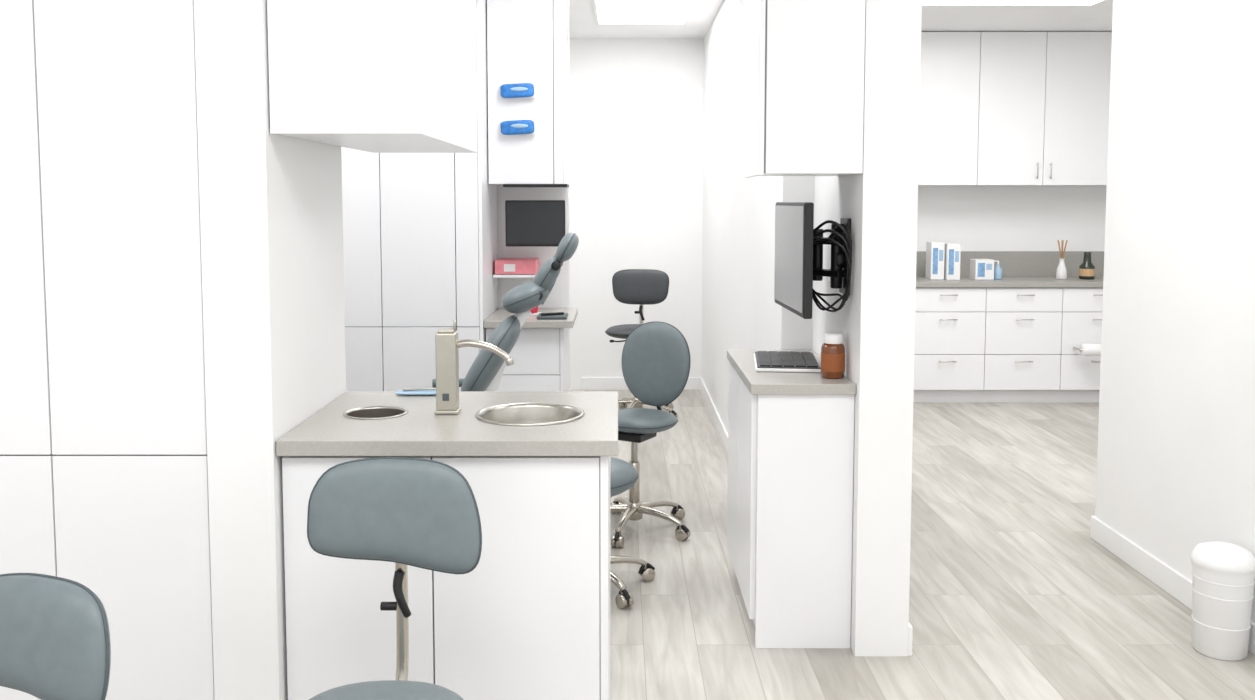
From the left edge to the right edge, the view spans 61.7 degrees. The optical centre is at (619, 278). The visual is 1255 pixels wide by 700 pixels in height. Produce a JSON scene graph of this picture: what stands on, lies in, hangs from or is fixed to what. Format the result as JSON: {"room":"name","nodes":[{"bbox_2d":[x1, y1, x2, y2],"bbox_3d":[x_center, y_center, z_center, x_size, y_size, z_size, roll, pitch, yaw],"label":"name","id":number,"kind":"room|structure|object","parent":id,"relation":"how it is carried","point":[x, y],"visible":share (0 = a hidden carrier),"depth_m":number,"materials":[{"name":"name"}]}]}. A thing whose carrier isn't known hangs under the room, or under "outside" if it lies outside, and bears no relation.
{"room":"dental clinic","nodes":[
{"label":"dental clinic","id":0,"kind":"room"},
{"bbox_2d":[194,0,345,699],"bbox_3d":[-0.948,-0.095,2.931,0.165,2.750,0.700,0,4,0],"label":"wall","id":1,"kind":"structure","parent":0,"point":[271,212],"depth_m":2.63,"materials":[{"name":"paint"}]},
{"bbox_2d":[267,0,476,152],"bbox_3d":[-0.679,-0.937,3.079,0.365,1.082,1.080,0,4,0],"label":"upper cabinet","id":2,"kind":"object","parent":1,"relation":"attached to","point":[374,76],"visible":1,"depth_m":2.58,"materials":[{"name":"white laminate"}]},
{"bbox_2d":[497,0,569,390],"bbox_3d":[-1.667,-0.317,5.903,2.765,2.750,0.120,0,4,0],"label":"wall","id":3,"kind":"structure","parent":0,"point":[559,296],"depth_m":5.85,"materials":[{"name":"paint"}]},
{"bbox_2d":[493,273,536,277],"bbox_3d":[-0.548,-0.024,5.728,0.257,0.015,0.268,0,4,0],"label":"floating shelf","id":4,"kind":"object","parent":3,"relation":"attached to","point":[494,275],"visible":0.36,"depth_m":5.59,"materials":[{"name":"white laminate"}]},
{"bbox_2d":[495,258,538,273],"bbox_3d":[-0.560,-0.071,5.731,0.220,0.075,0.249,0,4,0],"label":"carton","id":5,"kind":"object","parent":4,"relation":"on","point":[502,265],"visible":0.9,"depth_m":5.61,"materials":[{"name":"pink cardboard"}]},
{"bbox_2d":[487,0,568,186],"bbox_3d":[-0.474,-1.074,5.541,0.408,1.177,0.479,0,4,0],"label":"upper cabinet","id":6,"kind":"object","parent":3,"relation":"attached to","point":[527,39],"visible":1,"depth_m":5.36,"materials":[{"name":"white laminate"}]},
{"bbox_2d":[505,200,564,246],"bbox_3d":[-0.444,-0.304,5.666,0.313,0.242,0.351,0,4,0],"label":"wall monitor","id":7,"kind":"object","parent":3,"relation":"attached to","point":[528,223],"visible":0.91,"depth_m":5.49,"materials":[{"name":"black plastic"}]},
{"bbox_2d":[702,0,921,655],"bbox_3d":[0.800,-0.310,5.798,0.300,2.750,4.890,0,4,0],"label":"wall","id":8,"kind":"structure","parent":0,"point":[740,311],"depth_m":3.44,"materials":[{"name":"paint"}]},
{"bbox_2d":[700,378,727,453],"bbox_3d":[0.643,0.980,6.316,0.014,0.100,4.021,0,4,0],"label":"baseboard","id":9,"kind":"structure","parent":8,"relation":"attached to","point":[714,413],"depth_m":7.04,"materials":[{"name":"paint"}]},
{"bbox_2d":[744,0,865,177],"bbox_3d":[0.607,-0.926,3.494,0.333,1.165,0.392,0,4,0],"label":"upper cabinet","id":10,"kind":"object","parent":8,"relation":"attached to","point":[805,59],"visible":1,"depth_m":3.33,"materials":[{"name":"white laminate"}]},
{"bbox_2d":[774,202,851,318],"bbox_3d":[0.679,-0.079,3.684,0.195,0.380,0.550,0,4,0],"label":"monitor","id":11,"kind":"object","parent":8,"relation":"attached to","point":[798,246],"visible":1,"depth_m":3.56,"materials":[{"name":"black plastic"}]},
{"bbox_2d":[908,623,912,655],"bbox_3d":[0.957,1.036,5.573,0.014,0.100,4.240,0,4,0],"label":"baseboard","id":12,"kind":"structure","parent":8,"relation":"attached to","point":[910,625],"depth_m":3.46,"materials":[{"name":"paint"}]},
{"bbox_2d":[569,38,1106,389],"bbox_3d":[0.800,-0.498,8.311,8.000,2.750,0.150,0,4,0],"label":"wall","id":13,"kind":"structure","parent":0,"point":[636,105],"depth_m":8.23,"materials":[{"name":"paint"}]},
{"bbox_2d":[582,377,701,389],"bbox_3d":[0.175,0.829,8.328,0.950,0.100,0.014,0,4,0],"label":"baseboard","id":14,"kind":"structure","parent":13,"relation":"attached to","point":[588,383],"depth_m":8.32,"materials":[{"name":"paint"}]},
{"bbox_2d":[918,32,1111,184],"bbox_3d":[2.920,-1.279,7.973,3.440,1.132,0.397,0,4,0],"label":"upper cabinet","id":15,"kind":"object","parent":13,"relation":"attached to","point":[997,108],"visible":0.32,"depth_m":7.81,"materials":[{"name":"white laminate"}]},
{"bbox_2d":[569,0,1112,37],"bbox_3d":[0.800,-1.554,3.343,8.000,0.100,9.900,0,4,0],"label":"ceiling","id":16,"kind":"structure","parent":0,"point":[1098,17],"depth_m":7.32,"materials":[{"name":"paint"}]},
{"bbox_2d":[593,0,695,23],"bbox_3d":[0.150,-1.756,6.788,0.640,0.011,1.240,0,4,0],"label":"ceiling light panel","id":17,"kind":"object","parent":16,"relation":"in","point":[605,11],"depth_m":6.95,"materials":[{"name":"white plastic"}]},
{"bbox_2d":[922,0,1105,5],"bbox_3d":[2.400,-1.704,6.090,1.240,0.011,1.240,0,4,0],"label":"ceiling light panel","id":18,"kind":"object","parent":16,"relation":"in","point":[924,2],"depth_m":6.63,"materials":[{"name":"white plastic"}]},
{"bbox_2d":[570,390,1254,699],"bbox_3d":[0.800,1.288,3.556,8.000,0.100,9.900,0,4,0],"label":"floor","id":19,"kind":"structure","parent":0,"point":[1012,596],"depth_m":4.01,"materials":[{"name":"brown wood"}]},
{"bbox_2d":[0,573,110,699],"bbox_3d":[-1.180,0.975,1.841,0.567,0.778,0.546,0,4,0],"label":"stool","id":20,"kind":"object","parent":19,"relation":"on","point":[55,644],"visible":1,"depth_m":1.96,"materials":[{"name":"leather"}]},
{"bbox_2d":[0,0,214,699],"bbox_3d":[-1.817,-0.090,2.937,1.566,2.740,0.690,0,4,0],"label":"storage cabinet","id":21,"kind":"object","parent":19,"relation":"on","point":[104,466],"visible":0.76,"depth_m":2.61,"materials":[{"name":"white laminate"}]},
{"bbox_2d":[307,457,481,699],"bbox_3d":[-0.505,0.880,2.168,0.558,0.919,0.576,0,4,0],"label":"stool","id":22,"kind":"object","parent":19,"relation":"on","point":[416,512],"visible":1,"depth_m":2.34,"materials":[{"name":"leather"}]},
{"bbox_2d":[341,0,497,391],"bbox_3d":[-1.341,-0.283,5.514,1.318,2.740,0.640,0,4,0],"label":"tall cabinet","id":23,"kind":"object","parent":19,"relation":"on","point":[420,254],"visible":0.35,"depth_m":5.21,"materials":[{"name":"white laminate"}]},
{"bbox_2d":[276,391,617,699],"bbox_3d":[-0.433,0.825,3.000,0.857,0.906,0.680,0,4,0],"label":"vanity cabinet","id":24,"kind":"object","parent":19,"relation":"on","point":[532,619],"visible":0.94,"depth_m":2.69,"materials":[{"name":"white laminate"}]},
{"bbox_2d":[395,388,435,394],"bbox_3d":[-0.620,0.346,3.250,0.150,0.020,0.060,0,4,0],"label":"tray","id":25,"kind":"object","parent":24,"relation":"on","point":[410,391],"visible":0.81,"depth_m":3.24,"materials":[{"name":"blue plastic"}]},
{"bbox_2d":[434,320,513,413],"bbox_3d":[-0.409,0.246,2.962,0.223,0.264,0.060,0,4,0],"label":"faucet","id":26,"kind":"object","parent":24,"relation":"on","point":[447,344],"visible":1,"depth_m":2.94,"materials":[{"name":"champagne nickel"},{"name":"brushed aluminium"},{"name":"stainless steel"}]},
{"bbox_2d":[459,349,505,390],"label":"dental chair","id":27,"kind":"object","parent":19,"relation":"on","point":[485,371],"depth_m":4.37,"materials":[{"name":"grey leather"}]},
{"bbox_2d":[484,308,577,390],"bbox_3d":[-0.457,0.634,5.583,0.443,0.900,0.640,0,4,0],"label":"base cabinet","id":28,"kind":"object","parent":19,"relation":"on","point":[540,353],"visible":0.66,"depth_m":5.30,"materials":[{"name":"white laminate"}]},
{"bbox_2d":[529,306,540,315],"bbox_3d":[-0.470,0.154,5.477,0.120,0.071,0.050,0,4,0],"label":"tape dispenser","id":29,"kind":"object","parent":28,"relation":"on","point":[534,312],"visible":0.26,"depth_m":5.46,"materials":[{"name":"plastic"}]},
{"bbox_2d":[537,312,567,318],"bbox_3d":[-0.345,0.183,5.379,0.150,0.028,0.180,0,4,0],"label":"tray","id":30,"kind":"object","parent":28,"relation":"on","point":[554,315],"visible":1,"depth_m":5.33,"materials":[{"name":"grey plastic"}]},
{"bbox_2d":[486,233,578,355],"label":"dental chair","id":31,"kind":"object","parent":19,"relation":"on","point":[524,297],"depth_m":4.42,"materials":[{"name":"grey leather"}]},
{"bbox_2d":[610,457,654,608],"bbox_3d":[-0.130,0.947,4.085,0.539,0.499,0.519,0,4,0],"label":"stool","id":32,"kind":"object","parent":19,"relation":"on","point":[623,475],"visible":0.3,"depth_m":3.95,"materials":[{"name":"metal"}]},
{"bbox_2d":[605,269,677,417],"bbox_3d":[0.096,0.450,7.301,0.596,1.009,0.615,0,4,0],"label":"stool","id":33,"kind":"object","parent":19,"relation":"on","point":[642,287],"visible":0.6,"depth_m":7.44,"materials":[{"name":"leather"}]},
{"bbox_2d":[610,321,690,547],"bbox_3d":[0.048,0.679,4.763,0.550,0.931,0.557,0,4,0],"label":"stool","id":34,"kind":"object","parent":19,"relation":"on","point":[656,360],"visible":0.82,"depth_m":4.85,"materials":[{"name":"leather"}]},
{"bbox_2d":[727,350,855,647],"bbox_3d":[0.602,0.763,3.865,0.343,0.900,0.795,0,4,0],"label":"base cabinet","id":35,"kind":"object","parent":19,"relation":"on","point":[791,434],"visible":0.93,"depth_m":3.50,"materials":[{"name":"white laminate"}]},
{"bbox_2d":[754,351,820,372],"bbox_3d":[0.610,0.301,3.853,0.230,0.022,0.380,0,4,6],"label":"keyboard","id":36,"kind":"object","parent":35,"relation":"on","point":[770,361],"visible":0.99,"depth_m":3.77,"materials":[{"name":"black plastic"}]},
{"bbox_2d":[821,332,844,378],"bbox_3d":[0.722,0.259,3.559,0.081,0.149,0.081,0,4,0],"label":"bottle","id":37,"kind":"object","parent":35,"relation":"on","point":[832,349],"visible":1,"depth_m":3.53,"materials":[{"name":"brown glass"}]},
{"bbox_2d":[913,251,1103,401],"bbox_3d":[2.808,0.354,7.980,3.675,1.100,0.627,0,4,0],"label":"base cabinet","id":38,"kind":"object","parent":19,"relation":"on","point":[1013,337],"visible":0.3,"depth_m":7.71,"materials":[{"name":"white laminate"}]},
{"bbox_2d":[925,242,944,279],"bbox_3d":[2.380,-0.140,7.931,0.100,0.280,0.142,0,4,0],"label":"carton","id":39,"kind":"object","parent":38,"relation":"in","point":[935,251],"visible":1,"depth_m":7.87,"materials":[{"name":"white cardboard"}]},
{"bbox_2d":[944,243,960,279],"bbox_3d":[2.490,-0.132,7.902,0.100,0.270,0.142,0,4,0],"label":"carton","id":40,"kind":"object","parent":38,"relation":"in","point":[952,250],"visible":0.84,"depth_m":7.83,"materials":[{"name":"white cardboard"}]},
{"bbox_2d":[970,259,993,279],"bbox_3d":[2.730,-0.074,7.921,0.140,0.150,0.132,0,4,0],"label":"carton","id":41,"kind":"object","parent":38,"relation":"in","point":[980,269],"visible":1,"depth_m":7.86,"materials":[{"name":"white cardboard"}]},
{"bbox_2d":[994,260,1001,278],"bbox_3d":[2.850,-0.070,7.917,0.060,0.142,0.060,0,4,0],"label":"pump bottle","id":42,"kind":"object","parent":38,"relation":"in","point":[997,271],"visible":1,"depth_m":7.90,"materials":[{"name":"blue plastic"}]},
{"bbox_2d":[1056,240,1067,279],"bbox_3d":[3.330,-0.146,7.911,0.080,0.295,0.080,0,4,0],"label":"reed diffuser","id":43,"kind":"object","parent":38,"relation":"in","point":[1061,273],"visible":1,"depth_m":7.89,"materials":[{"name":"white ceramic"}]},
{"bbox_2d":[1079,252,1094,278],"bbox_3d":[3.530,-0.102,7.935,0.111,0.204,0.111,0,4,0],"label":"bottle","id":44,"kind":"object","parent":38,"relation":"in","point":[1086,269],"visible":1,"depth_m":7.90,"materials":[{"name":"glass"}]},
{"bbox_2d":[1190,541,1254,660],"bbox_3d":[2.000,1.061,3.489,0.194,0.362,0.194,0,4,0],"label":"waste bin","id":45,"kind":"object","parent":19,"relation":"on","point":[1223,573],"visible":1,"depth_m":3.42,"materials":[{"name":"white plastic"}]},
{"bbox_2d":[1073,344,1100,355],"bbox_3d":[3.430,0.511,7.629,0.210,0.089,0.159,0,4,0],"label":"paper towel roll","id":46,"kind":"object","parent":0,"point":[1085,349],"visible":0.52,"depth_m":7.56,"materials":[{"name":"white paper"}]},
{"bbox_2d":[1095,0,1254,622],"bbox_3d":[2.185,0.010,1.540,0.150,2.750,6.070,0,4,0],"label":"wall","id":47,"kind":"structure","parent":0,"point":[1176,451],"depth_m":3.95,"materials":[{"name":"paint"}]},
{"bbox_2d":[1090,516,1094,537],"bbox_3d":[2.178,1.104,4.673,0.164,0.100,0.014,0,4,0],"label":"baseboard","id":48,"kind":"structure","parent":47,"relation":"attached to","point":[1091,516],"depth_m":4.67,"materials":[{"name":"paint"}]},
{"bbox_2d":[1092,517,1254,654],"bbox_3d":[2.103,1.331,1.639,0.014,0.100,6.070,0,4,0],"label":"baseboard","id":49,"kind":"structure","parent":47,"relation":"attached to","point":[1171,581],"depth_m":4.17,"materials":[{"name":"paint"}]}
]}

